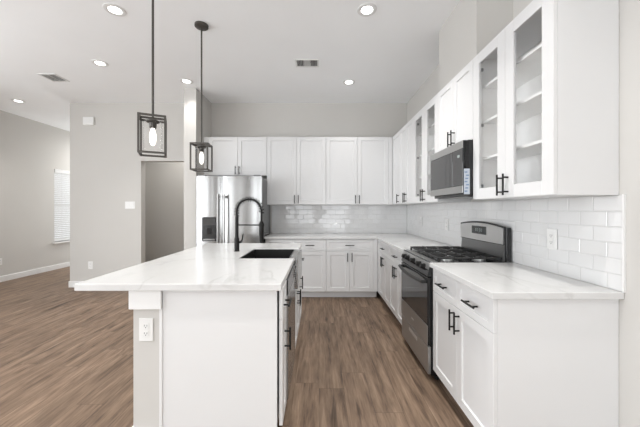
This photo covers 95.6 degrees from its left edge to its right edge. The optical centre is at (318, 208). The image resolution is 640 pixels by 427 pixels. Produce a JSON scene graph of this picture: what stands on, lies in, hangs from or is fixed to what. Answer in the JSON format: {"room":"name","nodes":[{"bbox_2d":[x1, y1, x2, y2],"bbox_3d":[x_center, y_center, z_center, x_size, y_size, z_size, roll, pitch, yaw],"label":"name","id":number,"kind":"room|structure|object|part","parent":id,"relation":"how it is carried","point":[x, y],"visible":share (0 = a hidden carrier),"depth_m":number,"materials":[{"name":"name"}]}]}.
{"room":"kitchen","nodes":[
{"label":"kitchen","id":0,"kind":"room"},
{"bbox_2d":[0,110,69,275],"bbox_3d":[-5.810,-0.233,2.500,0.120,3.106,11.400,0,0,0],"label":"wall","id":1,"kind":"structure","parent":0,"point":[30,150],"depth_m":5.74,"materials":[{"name":"paint"}]},
{"bbox_2d":[0,262,69,281],"bbox_3d":[-5.743,1.268,2.500,0.014,0.105,11.400,0,0,0],"label":"baseboard","id":2,"kind":"structure","parent":1,"relation":"attached to","point":[67,264],"depth_m":5.82,"materials":[{"name":"paint"}]},
{"bbox_2d":[53,238,69,243],"bbox_3d":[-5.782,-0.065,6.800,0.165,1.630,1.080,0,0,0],"label":"window sill","id":3,"kind":"structure","parent":1,"relation":"in","point":[62,241],"depth_m":6.44,"materials":[{"name":"paint"}]},
{"bbox_3d":[-5.760,0.735,6.800,0.120,0.030,1.080,0,0,0],"label":"sill","id":4,"kind":"part","parent":3,"relation":"part of","materials":[{"name":"paint"}]},
{"bbox_2d":[54,169,69,240],"bbox_3d":[-5.775,-0.085,6.800,0.070,1.586,0.990,0,0,0],"label":"window blind","id":5,"kind":"object","parent":1,"relation":"attached to","point":[59,207],"visible":0.41,"depth_m":6.52,"materials":[{"name":"white plastic"}]},
{"bbox_2d":[133,309,158,426],"bbox_3d":[-0.957,0.882,2.515,0.146,0.875,1.810,0,0,0],"label":"wall","id":6,"kind":"structure","parent":0,"point":[145,353],"depth_m":1.61,"materials":[{"name":"paint"}]},
{"bbox_2d":[129,291,162,308],"bbox_3d":[-0.954,0.497,2.503,0.176,0.105,1.835,0,0,0],"label":"trim","id":7,"kind":"structure","parent":6,"relation":"attached to","point":[137,299],"depth_m":1.59,"materials":[{"name":"paint"}]},
{"bbox_2d":[139,318,152,340],"bbox_3d":[-0.957,0.668,1.605,0.078,0.128,0.009,0,0,0],"label":"wall outlet","id":8,"kind":"object","parent":6,"relation":"attached to","point":[145,324],"visible":1,"depth_m":1.60,"materials":[{"name":"white plastic"}]},
{"bbox_2d":[143,323,148,328],"bbox_3d":[-0.957,0.647,1.602,0.034,0.030,0.002,0,0,0],"label":"receptacle","id":9,"kind":"object","parent":8,"relation":"attached to","point":[145,325],"depth_m":1.60,"materials":[{"name":"white plastic"}]},
{"bbox_2d":[143,331,148,335],"bbox_3d":[-0.957,0.689,1.602,0.034,0.030,0.002,0,0,0],"label":"receptacle","id":10,"kind":"object","parent":8,"relation":"attached to","point":[145,333],"depth_m":1.60,"materials":[{"name":"white plastic"}]},
{"bbox_2d":[145,162,183,261],"bbox_3d":[-1.298,-0.233,6.360,5.565,3.106,0.120,0,0,0],"label":"wall","id":11,"kind":"structure","parent":0,"point":[164,181],"depth_m":6.30,"materials":[{"name":"paint"}]},
{"bbox_2d":[184,88,210,249],"bbox_3d":[-1.905,-0.233,4.585,0.180,3.106,0.610,0,0,0],"label":"wall","id":12,"kind":"structure","parent":0,"point":[192,96],"depth_m":4.28,"materials":[{"name":"paint"}]},
{"bbox_2d":[0,0,459,131],"bbox_3d":[-2.183,-1.836,2.400,7.935,0.100,12.000,0,0,0],"label":"ceiling","id":13,"kind":"structure","parent":0,"point":[250,48],"depth_m":3.23,"materials":[{"name":"paint"}]},
{"bbox_2d":[11,99,25,102],"bbox_3d":[-4.965,-1.781,4.790,0.176,0.008,0.176,0,0,0],"label":"recessed light","id":14,"kind":"object","parent":13,"relation":"in","point":[14,100],"visible":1,"depth_m":4.79,"materials":[{"name":"paint"}]},
{"bbox_2d":[38,74,69,81],"bbox_3d":[-3.600,-1.782,3.940,0.226,0.008,0.236,0,0,0],"label":"ceiling vent","id":15,"kind":"object","parent":13,"relation":"in","point":[53,77],"visible":1,"depth_m":3.94,"materials":[{"name":"white plastic"}]},
{"bbox_2d":[91,59,108,66],"bbox_3d":[-2.680,-1.781,3.550,0.176,0.008,0.176,0,0,0],"label":"recessed light","id":16,"kind":"object","parent":13,"relation":"in","point":[94,61],"visible":1,"depth_m":3.55,"materials":[{"name":"paint"}]},
{"bbox_2d":[103,3,126,16],"bbox_3d":[-1.830,-1.781,2.600,0.176,0.008,0.176,0,0,0],"label":"recessed light","id":17,"kind":"object","parent":13,"relation":"in","point":[113,9],"visible":1,"depth_m":2.59,"materials":[{"name":"paint"}]},
{"bbox_2d":[137,0,166,157],"bbox_3d":[-1.140,-1.078,1.990,0.166,1.416,0.166,0,0,-26],"label":"pendant lamp","id":18,"kind":"object","parent":13,"relation":"hanging from","point":[153,121],"visible":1,"depth_m":1.98,"materials":[{"name":"brown metal"}]},
{"bbox_2d":[146,119,158,128],"bbox_3d":[-1.140,-0.584,1.990,0.080,0.064,0.080,0,0,-26],"label":"socket","id":19,"kind":"object","parent":18,"relation":"attached to","point":[153,123],"depth_m":1.97,"materials":[{"name":"brown metal"}]},
{"bbox_3d":[-1.140,-0.494,1.990,0.043,0.122,0.042,0,0,-26],"label":"bulb","id":20,"kind":"part","parent":18,"relation":"part of","materials":[{"name":"white"}]},
{"bbox_3d":[-1.140,-1.194,1.990,0.014,1.133,0.014,0,0,-26],"label":"stem","id":21,"kind":"part","parent":18,"relation":"part of","materials":[{"name":"brown metal"}]},
{"bbox_2d":[180,78,192,83],"bbox_3d":[-1.850,-1.781,4.050,0.176,0.008,0.176,0,0,0],"label":"recessed light","id":22,"kind":"object","parent":13,"relation":"in","point":[183,80],"visible":1,"depth_m":4.05,"materials":[{"name":"paint"}]},
{"bbox_2d":[190,21,212,171],"bbox_3d":[-1.140,-1.078,2.815,0.166,1.416,0.166,0,0,-5],"label":"pendant lamp","id":23,"kind":"object","parent":13,"relation":"hanging from","point":[200,25],"visible":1,"depth_m":2.81,"materials":[{"name":"brown metal"}]},
{"bbox_3d":[-1.140,-1.194,2.815,0.014,1.133,0.014,0,0,-5],"label":"stem","id":24,"kind":"part","parent":23,"relation":"part of","materials":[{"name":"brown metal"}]},
{"bbox_2d":[197,145,205,151],"bbox_3d":[-1.140,-0.584,2.815,0.080,0.064,0.080,0,0,-5],"label":"socket","id":25,"kind":"object","parent":23,"relation":"attached to","point":[201,147],"depth_m":2.80,"materials":[{"name":"brown metal"}]},
{"bbox_3d":[-1.140,-0.494,2.815,0.043,0.122,0.042,0,0,-5],"label":"bulb","id":26,"kind":"part","parent":23,"relation":"part of","materials":[{"name":"white"}]},
{"bbox_2d":[295,59,318,66],"bbox_3d":[-0.145,-1.782,3.545,0.286,0.008,0.186,0,0,0],"label":"ceiling vent","id":27,"kind":"object","parent":13,"relation":"in","point":[299,62],"visible":1,"depth_m":3.53,"materials":[{"name":"white plastic"}]},
{"bbox_2d":[343,79,354,84],"bbox_3d":[0.420,-1.781,4.080,0.176,0.008,0.176,0,0,0],"label":"recessed light","id":28,"kind":"object","parent":13,"relation":"in","point":[348,81],"visible":1,"depth_m":4.08,"materials":[{"name":"paint"}]},
{"bbox_2d":[357,3,376,16],"bbox_3d":[0.430,-1.781,2.600,0.176,0.008,0.176,0,0,0],"label":"recessed light","id":29,"kind":"object","parent":13,"relation":"in","point":[366,9],"visible":1,"depth_m":2.59,"materials":[{"name":"paint"}]},
{"bbox_2d":[0,266,473,426],"bbox_3d":[-2.183,1.370,2.400,7.935,0.100,12.000,0,0,0],"label":"floor","id":30,"kind":"structure","parent":0,"point":[66,354],"depth_m":2.43,"materials":[{"name":"wood"}]},
{"bbox_2d":[159,291,276,426],"bbox_3d":[-0.557,0.882,1.611,0.649,0.875,0.022,0,0,0],"label":"end panel","id":31,"kind":"object","parent":30,"relation":"on","point":[218,349],"visible":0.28,"depth_m":1.61,"materials":[{"name":"white wood"}]},
{"bbox_2d":[197,175,269,245],"bbox_3d":[-1.280,0.411,4.452,0.927,1.798,0.837,0,0,0],"label":"refrigerator","id":32,"kind":"object","parent":30,"relation":"on","point":[217,196],"visible":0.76,"depth_m":4.11,"materials":[{"name":"silver metal"}]},
{"bbox_3d":[-1.550,0.178,4.093,0.186,0.103,0.003,0,0,0],"label":"touch panel","id":33,"kind":"part","parent":32,"relation":"part of","materials":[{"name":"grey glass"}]},
{"bbox_3d":[-1.559,0.389,4.140,0.368,1.713,0.066,0,0,0],"label":"freezer door","id":34,"kind":"part","parent":32,"relation":"part of","materials":[{"name":"metal"}]},
{"bbox_3d":[-1.415,0.245,4.074,0.024,0.911,0.082,0,0,0],"label":"handle","id":35,"kind":"part","parent":32,"relation":"part of","materials":[{"name":"metal"}]},
{"bbox_3d":[-1.325,0.245,4.074,0.024,0.911,0.082,0,0,0],"label":"handle","id":36,"kind":"part","parent":32,"relation":"part of","materials":[{"name":"metal"}]},
{"bbox_3d":[-1.093,0.389,4.140,0.555,1.713,0.066,0,0,0],"label":"fresh food door","id":37,"kind":"part","parent":32,"relation":"part of","materials":[{"name":"metal"}]},
{"bbox_2d":[265,239,293,242],"bbox_3d":[-0.580,0.881,4.557,0.420,0.878,0.663,0,0,0],"label":"base cabinet","id":38,"kind":"object","parent":30,"relation":"on","point":[266,240],"visible":0.07,"depth_m":4.26,"materials":[{"name":"white wood"}]},
{"bbox_2d":[277,280,291,424],"bbox_3d":[-0.520,0.883,1.724,0.708,0.874,0.200,0,0,0],"label":"base cabinet","id":39,"kind":"object","parent":30,"relation":"on","point":[282,299],"visible":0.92,"depth_m":1.67,"materials":[{"name":"white wood"}]},
{"bbox_3d":[-0.213,0.532,1.724,0.019,0.170,0.197,0,0,0],"label":"drawer","id":40,"kind":"part","parent":39,"relation":"part of","materials":[{"name":"wood"}]},
{"bbox_3d":[-0.213,0.916,1.724,0.019,0.594,0.197,0,0,0],"label":"door","id":41,"kind":"part","parent":39,"relation":"part of","materials":[{"name":"wood"}]},
{"bbox_3d":[-0.186,0.769,1.724,0.039,0.132,0.012,0,0,0],"label":"handle","id":42,"kind":"part","parent":39,"relation":"part of","materials":[{"name":"black metal"}]},
{"bbox_3d":[-0.186,0.555,1.724,0.039,0.012,0.130,0,0,0],"label":"handle","id":43,"kind":"part","parent":39,"relation":"part of","materials":[{"name":"black metal"}]},
{"bbox_2d":[286,264,294,399],"bbox_3d":[-0.489,0.883,2.105,0.590,0.870,0.556,0,0,0],"label":"dishwasher","id":44,"kind":"object","parent":30,"relation":"on","point":[290,279],"visible":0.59,"depth_m":2.05,"materials":[{"name":"metal"}]},
{"bbox_3d":[-0.209,0.495,2.105,0.027,0.091,0.548,0,0,0],"label":"control panel","id":45,"kind":"part","parent":44,"relation":"part of","materials":[{"name":"black ceramic"}]},
{"bbox_2d":[295,286,300,348],"bbox_3d":[-0.520,0.993,2.693,0.708,0.655,0.614,0,0,0],"label":"base cabinet","id":46,"kind":"object","parent":30,"relation":"on","point":[297,291],"visible":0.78,"depth_m":2.66,"materials":[{"name":"white wood"}]},
{"bbox_3d":[-0.213,0.942,2.539,0.019,0.544,0.304,0,0,0],"label":"door","id":47,"kind":"part","parent":46,"relation":"part of","materials":[{"name":"wood"}]},
{"bbox_3d":[-0.213,0.942,2.846,0.019,0.544,0.304,0,0,0],"label":"door","id":48,"kind":"part","parent":46,"relation":"part of","materials":[{"name":"wood"}]},
{"bbox_2d":[294,247,303,324],"bbox_3d":[-0.520,0.883,3.209,0.708,0.874,0.415,0,0,0],"label":"base cabinet","id":49,"kind":"object","parent":30,"relation":"on","point":[301,278],"visible":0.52,"depth_m":3.20,"materials":[{"name":"white wood"}]},
{"bbox_2d":[74,243,301,290],"bbox_3d":[-0.765,0.425,2.510,1.121,0.038,1.880,0,0,0],"label":"countertop","id":50,"kind":"structure","parent":49,"relation":"on","point":[209,266],"depth_m":1.82,"materials":[{"name":"white stone"}]},
{"bbox_2d":[234,196,263,251],"bbox_3d":[-0.672,0.142,2.790,0.292,0.528,0.057,0,0,0],"label":"kitchen faucet","id":51,"kind":"object","parent":50,"relation":"on","point":[261,224],"visible":1,"depth_m":2.78,"materials":[{"name":"black metal"}]},
{"bbox_3d":[-0.790,0.174,2.790,0.033,0.207,0.033,0,0,0],"label":"post","id":52,"kind":"part","parent":51,"relation":"part of","materials":[{"name":"black metal"}]},
{"bbox_3d":[-0.652,0.154,2.790,0.248,0.028,0.053,0,0,0],"label":"support arm","id":53,"kind":"part","parent":51,"relation":"part of","materials":[{"name":"black metal"}]},
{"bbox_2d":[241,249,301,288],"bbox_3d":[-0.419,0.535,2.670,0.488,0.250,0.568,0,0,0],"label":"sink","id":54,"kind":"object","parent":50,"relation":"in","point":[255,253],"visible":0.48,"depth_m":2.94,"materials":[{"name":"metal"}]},
{"bbox_2d":[241,249,293,257],"bbox_3d":[-0.457,0.535,2.670,0.414,0.250,0.567,0,0,0],"label":"basin","id":55,"kind":"object","parent":54,"relation":"in","point":[255,253],"depth_m":2.94,"materials":[{"name":"black metal"}]},
{"bbox_3d":[-0.213,0.916,3.209,0.019,0.594,0.412,0,0,0],"label":"door","id":56,"kind":"part","parent":49,"relation":"part of","materials":[{"name":"wood"}]},
{"bbox_2d":[294,239,325,296],"bbox_3d":[-0.132,0.881,4.557,0.474,0.878,0.663,0,0,0],"label":"base cabinet","id":57,"kind":"object","parent":30,"relation":"on","point":[313,250],"visible":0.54,"depth_m":4.27,"materials":[{"name":"white wood"}]},
{"bbox_3d":[-0.132,0.532,4.272,0.471,0.168,0.019,0,0,0],"label":"drawer","id":58,"kind":"part","parent":57,"relation":"part of","materials":[{"name":"wood"}]},
{"bbox_3d":[-0.132,0.916,4.272,0.471,0.594,0.019,0,0,0],"label":"door","id":59,"kind":"part","parent":57,"relation":"part of","materials":[{"name":"white wood"}]},
{"bbox_2d":[326,239,377,296],"bbox_3d":[0.792,0.881,4.557,1.372,0.878,0.663,0,0,0],"label":"base cabinet","id":60,"kind":"object","parent":30,"relation":"on","point":[351,264],"visible":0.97,"depth_m":4.27,"materials":[{"name":"white wood"}]},
{"bbox_3d":[0.279,0.916,4.272,0.342,0.594,0.019,0,0,0],"label":"door","id":61,"kind":"part","parent":60,"relation":"part of","materials":[{"name":"white wood"}]},
{"bbox_3d":[0.451,0.532,4.272,0.687,0.168,0.019,0,0,0],"label":"drawer","id":62,"kind":"part","parent":60,"relation":"part of","materials":[{"name":"wood"}]},
{"bbox_2d":[264,233,451,252],"bbox_3d":[0.342,0.423,3.904,2.284,0.034,1.971,0,0,0],"label":"countertop","id":63,"kind":"structure","parent":60,"relation":"on","point":[399,241],"depth_m":4.24,"materials":[{"name":"white stone"}]},
{"bbox_3d":[0.624,0.916,4.272,0.342,0.594,0.019,0,0,0],"label":"door","id":64,"kind":"part","parent":60,"relation":"part of","materials":[{"name":"wood"}]},
{"bbox_2d":[378,240,388,306],"bbox_3d":[1.154,0.881,3.917,0.658,0.878,0.691,0,0,0],"label":"base cabinet","id":65,"kind":"object","parent":30,"relation":"on","point":[383,249],"visible":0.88,"depth_m":3.87,"materials":[{"name":"white wood"}]},
{"bbox_3d":[0.873,0.916,4.027,0.019,0.594,0.300,0,0,0],"label":"door","id":66,"kind":"part","parent":65,"relation":"part of","materials":[{"name":"wood"}]},
{"bbox_3d":[0.873,0.532,3.875,0.019,0.168,0.603,0,0,0],"label":"drawer","id":67,"kind":"part","parent":65,"relation":"part of","materials":[{"name":"wood"}]},
{"bbox_3d":[0.873,0.916,3.724,0.019,0.594,0.300,0,0,0],"label":"door","id":68,"kind":"part","parent":65,"relation":"part of","materials":[{"name":"wood"}]},
{"bbox_2d":[389,246,402,324],"bbox_3d":[1.154,0.881,3.245,0.658,0.878,0.652,0,0,0],"label":"base cabinet","id":69,"kind":"object","parent":30,"relation":"on","point":[395,257],"visible":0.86,"depth_m":3.27,"materials":[{"name":"white wood"}]},
{"bbox_3d":[0.873,0.916,3.408,0.019,0.594,0.323,0,0,0],"label":"door","id":70,"kind":"part","parent":69,"relation":"part of","materials":[{"name":"wood"}]},
{"bbox_3d":[0.873,0.532,3.245,0.019,0.168,0.649,0,0,0],"label":"drawer","id":71,"kind":"part","parent":69,"relation":"part of","materials":[{"name":"wood"}]},
{"bbox_3d":[0.873,0.916,3.082,0.019,0.594,0.323,0,0,0],"label":"door","id":72,"kind":"part","parent":69,"relation":"part of","materials":[{"name":"wood"}]},
{"bbox_2d":[398,221,510,379],"bbox_3d":[1.114,0.714,2.560,0.710,1.212,0.708,0,0,0],"label":"gas range","id":73,"kind":"object","parent":30,"relation":"on","point":[482,242],"visible":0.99,"depth_m":2.41,"materials":[{"name":"silver metal"}]},
{"bbox_3d":[0.792,0.562,2.560,0.066,0.026,0.642,0,0,0],"label":"handle","id":74,"kind":"part","parent":73,"relation":"part of","materials":[{"name":"metal"}]},
{"bbox_3d":[0.866,0.465,2.560,0.078,0.105,0.700,0,0,0],"label":"control panel","id":75,"kind":"part","parent":73,"relation":"part of","materials":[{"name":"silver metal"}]},
{"bbox_3d":[0.842,1.156,2.560,0.024,0.208,0.700,0,0,0],"label":"storage drawer","id":76,"kind":"part","parent":73,"relation":"part of","materials":[{"name":"metal"}]},
{"bbox_3d":[0.842,0.783,2.560,0.024,0.517,0.700,0,0,0],"label":"oven door","id":77,"kind":"part","parent":73,"relation":"part of","materials":[{"name":"silver metal"}]},
{"bbox_3d":[0.824,0.458,2.311,0.046,0.052,0.052,0,0,0],"label":"knob","id":78,"kind":"part","parent":73,"relation":"part of","materials":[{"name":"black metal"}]},
{"bbox_2d":[404,249,503,262],"bbox_3d":[1.132,0.415,2.560,0.562,0.018,0.708,0,0,0],"label":"cooktop","id":79,"kind":"object","parent":73,"relation":"in","point":[417,255],"depth_m":2.35,"materials":[{"name":"metal"}]},
{"bbox_3d":[1.414,0.198,2.560,0.006,0.152,0.664,0,0,0],"label":"head panel","id":80,"kind":"part","parent":73,"relation":"part of","materials":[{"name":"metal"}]},
{"bbox_2d":[433,269,618,426],"bbox_3d":[1.154,0.881,1.817,0.658,0.878,0.763,0,0,0],"label":"base cabinet","id":81,"kind":"object","parent":30,"relation":"on","point":[504,362],"visible":0.95,"depth_m":1.44,"materials":[{"name":"white wood"}]},
{"bbox_3d":[0.873,0.532,2.007,0.019,0.168,0.378,0,0,0],"label":"drawer","id":82,"kind":"part","parent":81,"relation":"part of","materials":[{"name":"wood"}]},
{"bbox_3d":[0.873,0.916,2.007,0.019,0.594,0.378,0,0,0],"label":"door","id":83,"kind":"part","parent":81,"relation":"part of","materials":[{"name":"white wood"}]},
{"bbox_3d":[0.845,0.706,1.849,0.039,0.132,0.012,0,0,0],"label":"handle","id":84,"kind":"part","parent":81,"relation":"part of","materials":[{"name":"black metal"}]},
{"bbox_3d":[0.845,0.706,1.784,0.039,0.132,0.012,0,0,0],"label":"handle","id":85,"kind":"part","parent":81,"relation":"part of","materials":[{"name":"black metal"}]},
{"bbox_3d":[0.845,0.532,1.626,0.039,0.012,0.132,0,0,0],"label":"handle","id":86,"kind":"part","parent":81,"relation":"part of","materials":[{"name":"black metal"}]},
{"bbox_3d":[0.873,0.532,1.626,0.019,0.168,0.378,0,0,0],"label":"drawer","id":87,"kind":"part","parent":81,"relation":"part of","materials":[{"name":"white wood"}]},
{"bbox_3d":[0.873,0.916,1.626,0.019,0.594,0.378,0,0,0],"label":"door","id":88,"kind":"part","parent":81,"relation":"part of","materials":[{"name":"white wood"}]},
{"bbox_2d":[430,263,623,298],"bbox_3d":[1.162,0.423,1.805,0.644,0.034,0.794,0,0,0],"label":"countertop","id":89,"kind":"structure","parent":81,"relation":"on","point":[492,280],"depth_m":1.62,"materials":[{"name":"white stone"}]},
{"bbox_2d":[70,103,406,280],"bbox_3d":[-1.357,-0.233,4.947,5.685,3.106,0.126,0,0,0],"label":"wall","id":90,"kind":"structure","parent":0,"point":[107,170],"depth_m":4.89,"materials":[{"name":"paint"}]},
{"bbox_2d":[69,281,82,286],"bbox_3d":[-3.607,1.268,4.883,1.214,0.105,0.014,0,0,0],"label":"baseboard","id":91,"kind":"structure","parent":90,"relation":"attached to","point":[71,283],"depth_m":4.88,"materials":[{"name":"paint"}]},
{"bbox_2d":[83,117,94,124],"bbox_3d":[-3.870,-1.480,4.874,0.180,0.132,0.031,0,0,0],"label":"door chime","id":92,"kind":"object","parent":90,"relation":"attached to","point":[86,120],"visible":1,"depth_m":4.86,"materials":[{"name":"white plastic"}]},
{"bbox_2d":[88,261,92,268],"bbox_3d":[-3.850,0.948,4.885,0.078,0.128,0.009,0,0,0],"label":"wall outlet","id":93,"kind":"object","parent":90,"relation":"attached to","point":[90,263],"visible":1,"depth_m":4.88,"materials":[{"name":"white plastic"}]},
{"bbox_2d":[125,202,134,208],"bbox_3d":[-3.185,-0.065,4.885,0.164,0.120,0.010,0,0,0],"label":"light switch","id":94,"kind":"object","parent":90,"relation":"attached to","point":[128,205],"visible":1,"depth_m":4.88,"materials":[{"name":"white plastic"}]},
{"bbox_2d":[204,137,266,177],"bbox_3d":[-1.317,-0.831,4.708,0.991,0.607,0.361,0,0,0],"label":"upper cabinet","id":95,"kind":"object","parent":90,"relation":"attached to","point":[232,156],"visible":0.91,"depth_m":4.57,"materials":[{"name":"white wood"}]},
{"bbox_3d":[-1.511,-0.831,4.574,0.455,0.604,0.019,0,0,0],"label":"door","id":96,"kind":"part","parent":95,"relation":"part of","materials":[{"name":"white wood"}]},
{"bbox_3d":[-1.052,-0.831,4.574,0.457,0.604,0.019,0,0,0],"label":"door","id":97,"kind":"part","parent":95,"relation":"part of","materials":[{"name":"white wood"}]},
{"bbox_2d":[267,137,325,204],"bbox_3d":[-0.356,-0.602,4.708,0.928,1.064,0.361,0,0,0],"label":"upper cabinet","id":98,"kind":"object","parent":90,"relation":"attached to","point":[296,166],"visible":1,"depth_m":4.57,"materials":[{"name":"white wood"}]},
{"bbox_3d":[-0.588,-0.602,4.574,0.461,1.061,0.019,0,0,0],"label":"door","id":99,"kind":"part","parent":98,"relation":"part of","materials":[{"name":"white wood"}]},
{"bbox_3d":[-0.124,-0.602,4.574,0.461,1.061,0.019,0,0,0],"label":"door","id":100,"kind":"part","parent":98,"relation":"part of","materials":[{"name":"white wood"}]},
{"bbox_2d":[326,137,391,204],"bbox_3d":[0.634,-0.602,4.708,1.048,1.064,0.361,0,0,0],"label":"upper cabinet","id":101,"kind":"object","parent":90,"relation":"attached to","point":[358,169],"visible":0.99,"depth_m":4.57,"materials":[{"name":"white wood"}]},
{"bbox_3d":[0.356,-0.602,4.574,0.489,1.061,0.019,0,0,0],"label":"door","id":102,"kind":"part","parent":101,"relation":"part of","materials":[{"name":"white wood"}]},
{"bbox_3d":[0.848,-0.602,4.574,0.489,1.061,0.019,0,0,0],"label":"door","id":103,"kind":"part","parent":101,"relation":"part of","materials":[{"name":"white wood"}]},
{"bbox_2d":[439,0,512,91],"bbox_3d":[1.346,-1.461,2.570,0.278,0.650,0.700,0,0,0],"label":"wall","id":104,"kind":"structure","parent":0,"point":[472,25],"depth_m":2.36,"materials":[{"name":"paint"}]},
{"bbox_2d":[407,0,639,426],"bbox_3d":[1.540,-0.233,2.500,0.131,3.106,11.400,0,0,0],"label":"wall","id":105,"kind":"structure","parent":0,"point":[591,230],"depth_m":1.52,"materials":[{"name":"white tile"}]},
{"bbox_2d":[393,131,413,204],"bbox_3d":[1.303,-0.602,4.380,0.361,1.064,0.401,0,0,0],"label":"upper cabinet","id":106,"kind":"object","parent":105,"relation":"attached to","point":[396,138],"visible":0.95,"depth_m":4.37,"materials":[{"name":"white wood"}]},
{"bbox_3d":[1.169,-0.602,4.372,0.019,1.061,0.380,0,0,0],"label":"door","id":107,"kind":"part","parent":106,"relation":"part of","materials":[{"name":"wood"}]},
{"bbox_2d":[400,118,435,203],"bbox_3d":[1.303,-0.602,3.875,0.361,1.064,0.606,0,0,0],"label":"upper cabinet","id":108,"kind":"object","parent":105,"relation":"attached to","point":[406,133],"visible":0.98,"depth_m":3.84,"materials":[{"name":"white wood"}]},
{"bbox_3d":[1.169,-0.602,4.027,0.019,1.061,0.300,0,0,0],"label":"door","id":109,"kind":"part","parent":108,"relation":"part of","materials":[{"name":"wood"}]},
{"bbox_3d":[1.169,-0.602,3.724,0.019,1.061,0.300,0,0,0],"label":"door","id":110,"kind":"part","parent":108,"relation":"part of","materials":[{"name":"wood"}]},
{"bbox_2d":[413,93,470,202],"bbox_3d":[1.303,-0.602,3.202,0.361,1.064,0.736,0,0,0],"label":"upper cabinet","id":111,"kind":"object","parent":105,"relation":"attached to","point":[425,122],"visible":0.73,"depth_m":3.31,"materials":[{"name":"wood"}]},
{"bbox_3d":[1.169,-0.602,3.386,0.019,1.061,0.365,0,0,0],"label":"door","id":112,"kind":"part","parent":111,"relation":"part of","materials":[{"name":"white wood"}]},
{"bbox_2d":[419,123,434,135],"bbox_3d":[1.349,-0.905,3.202,0.247,0.018,0.696,0,0,0],"label":"shelf","id":113,"kind":"object","parent":111,"relation":"attached to","point":[431,130],"depth_m":3.35,"materials":[{"name":"white wood"}]},
{"bbox_2d":[419,147,434,156],"bbox_3d":[1.349,-0.645,3.202,0.247,0.018,0.696,0,0,0],"label":"shelf","id":114,"kind":"object","parent":111,"relation":"attached to","point":[432,151],"depth_m":3.32,"materials":[{"name":"white wood"}]},
{"bbox_3d":[1.169,-0.602,3.018,0.019,1.061,0.365,0,0,0],"label":"door","id":115,"kind":"part","parent":111,"relation":"part of","materials":[{"name":"white wood"}]},
{"bbox_2d":[445,219,448,229],"bbox_3d":[1.472,0.180,3.340,0.009,0.128,0.078,0,0,0],"label":"wall outlet","id":116,"kind":"object","parent":105,"relation":"attached to","point":[446,220],"visible":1,"depth_m":3.33,"materials":[{"name":"white plastic"}]},
{"bbox_2d":[438,59,472,151],"bbox_3d":[1.303,-0.830,2.510,0.361,0.608,0.645,0,0,0],"label":"upper cabinet","id":117,"kind":"object","parent":105,"relation":"attached to","point":[455,100],"visible":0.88,"depth_m":2.45,"materials":[{"name":"white wood"}]},
{"bbox_3d":[1.169,-0.830,2.671,0.019,0.605,0.319,0,0,0],"label":"door","id":118,"kind":"part","parent":117,"relation":"part of","materials":[{"name":"white wood"}]},
{"bbox_2d":[430,140,472,198],"bbox_3d":[1.280,-0.307,2.509,0.390,0.434,0.642,0,0,0],"label":"microwave","id":119,"kind":"object","parent":117,"relation":"attached to","point":[452,166],"visible":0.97,"depth_m":2.36,"materials":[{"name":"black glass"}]},
{"bbox_3d":[1.087,-0.150,2.510,0.004,0.055,0.636,0,0,0],"label":"steel frame","id":120,"kind":"part","parent":119,"relation":"part of","materials":[{"name":"metal"}]},
{"bbox_3d":[1.087,-0.491,2.510,0.004,0.059,0.636,0,0,0],"label":"steel frame","id":121,"kind":"part","parent":119,"relation":"part of","materials":[{"name":"metal"}]},
{"bbox_3d":[1.087,-0.320,2.276,0.004,0.280,0.163,0,0,0],"label":"control panel","id":122,"kind":"part","parent":119,"relation":"part of","materials":[{"name":"clear glass"}]},
{"bbox_3d":[1.142,-0.607,2.480,0.039,0.132,0.012,0,0,0],"label":"handle","id":123,"kind":"part","parent":117,"relation":"part of","materials":[{"name":"black metal"}]},
{"bbox_3d":[1.169,-0.830,2.349,0.019,0.605,0.320,0,0,0],"label":"door","id":124,"kind":"part","parent":117,"relation":"part of","materials":[{"name":"white wood"}]},
{"bbox_2d":[473,0,618,199],"bbox_3d":[1.303,-0.602,1.810,0.361,1.064,0.751,0,0,0],"label":"upper cabinet","id":125,"kind":"object","parent":105,"relation":"attached to","point":[546,87],"visible":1,"depth_m":1.47,"materials":[{"name":"wood"}]},
{"bbox_3d":[1.169,-0.602,1.997,0.019,1.061,0.372,0,0,0],"label":"door","id":126,"kind":"part","parent":125,"relation":"part of","materials":[{"name":"white wood"}]},
{"bbox_3d":[1.142,-0.151,1.839,0.039,0.132,0.012,0,0,0],"label":"handle","id":127,"kind":"part","parent":125,"relation":"part of","materials":[{"name":"black metal"}]},
{"bbox_3d":[1.142,-0.151,1.780,0.039,0.132,0.012,0,0,0],"label":"handle","id":128,"kind":"part","parent":125,"relation":"part of","materials":[{"name":"black metal"}]},
{"bbox_2d":[483,43,541,88],"bbox_3d":[1.349,-0.905,1.810,0.247,0.018,0.711,0,0,0],"label":"shelf","id":129,"kind":"object","parent":125,"relation":"attached to","point":[529,68],"depth_m":1.88,"materials":[{"name":"white wood"}]},
{"bbox_2d":[483,90,541,123],"bbox_3d":[1.349,-0.645,1.810,0.247,0.018,0.711,0,0,0],"label":"shelf","id":130,"kind":"object","parent":125,"relation":"attached to","point":[530,108],"depth_m":1.87,"materials":[{"name":"white wood"}]},
{"bbox_2d":[483,139,541,159],"bbox_3d":[1.349,-0.375,1.810,0.247,0.018,0.711,0,0,0],"label":"shelf","id":131,"kind":"object","parent":125,"relation":"attached to","point":[532,150],"depth_m":1.88,"materials":[{"name":"white wood"}]},
{"bbox_3d":[1.169,-0.602,1.622,0.019,1.061,0.372,0,0,0],"label":"door","id":132,"kind":"part","parent":125,"relation":"part of","materials":[{"name":"white wood"}]},
{"bbox_2d":[547,229,556,249],"bbox_3d":[1.472,0.190,1.835,0.009,0.128,0.078,0,0,0],"label":"wall outlet","id":133,"kind":"object","parent":105,"relation":"attached to","point":[551,233],"visible":1,"depth_m":1.83,"materials":[{"name":"white plastic"}]},
{"bbox_3d":[1.479,0.167,1.407,0.010,0.477,0.009,0,0,0],"label":"tile edge trim","id":134,"kind":"part","parent":105,"relation":"part of","materials":[{"name":"paint"}]}
]}

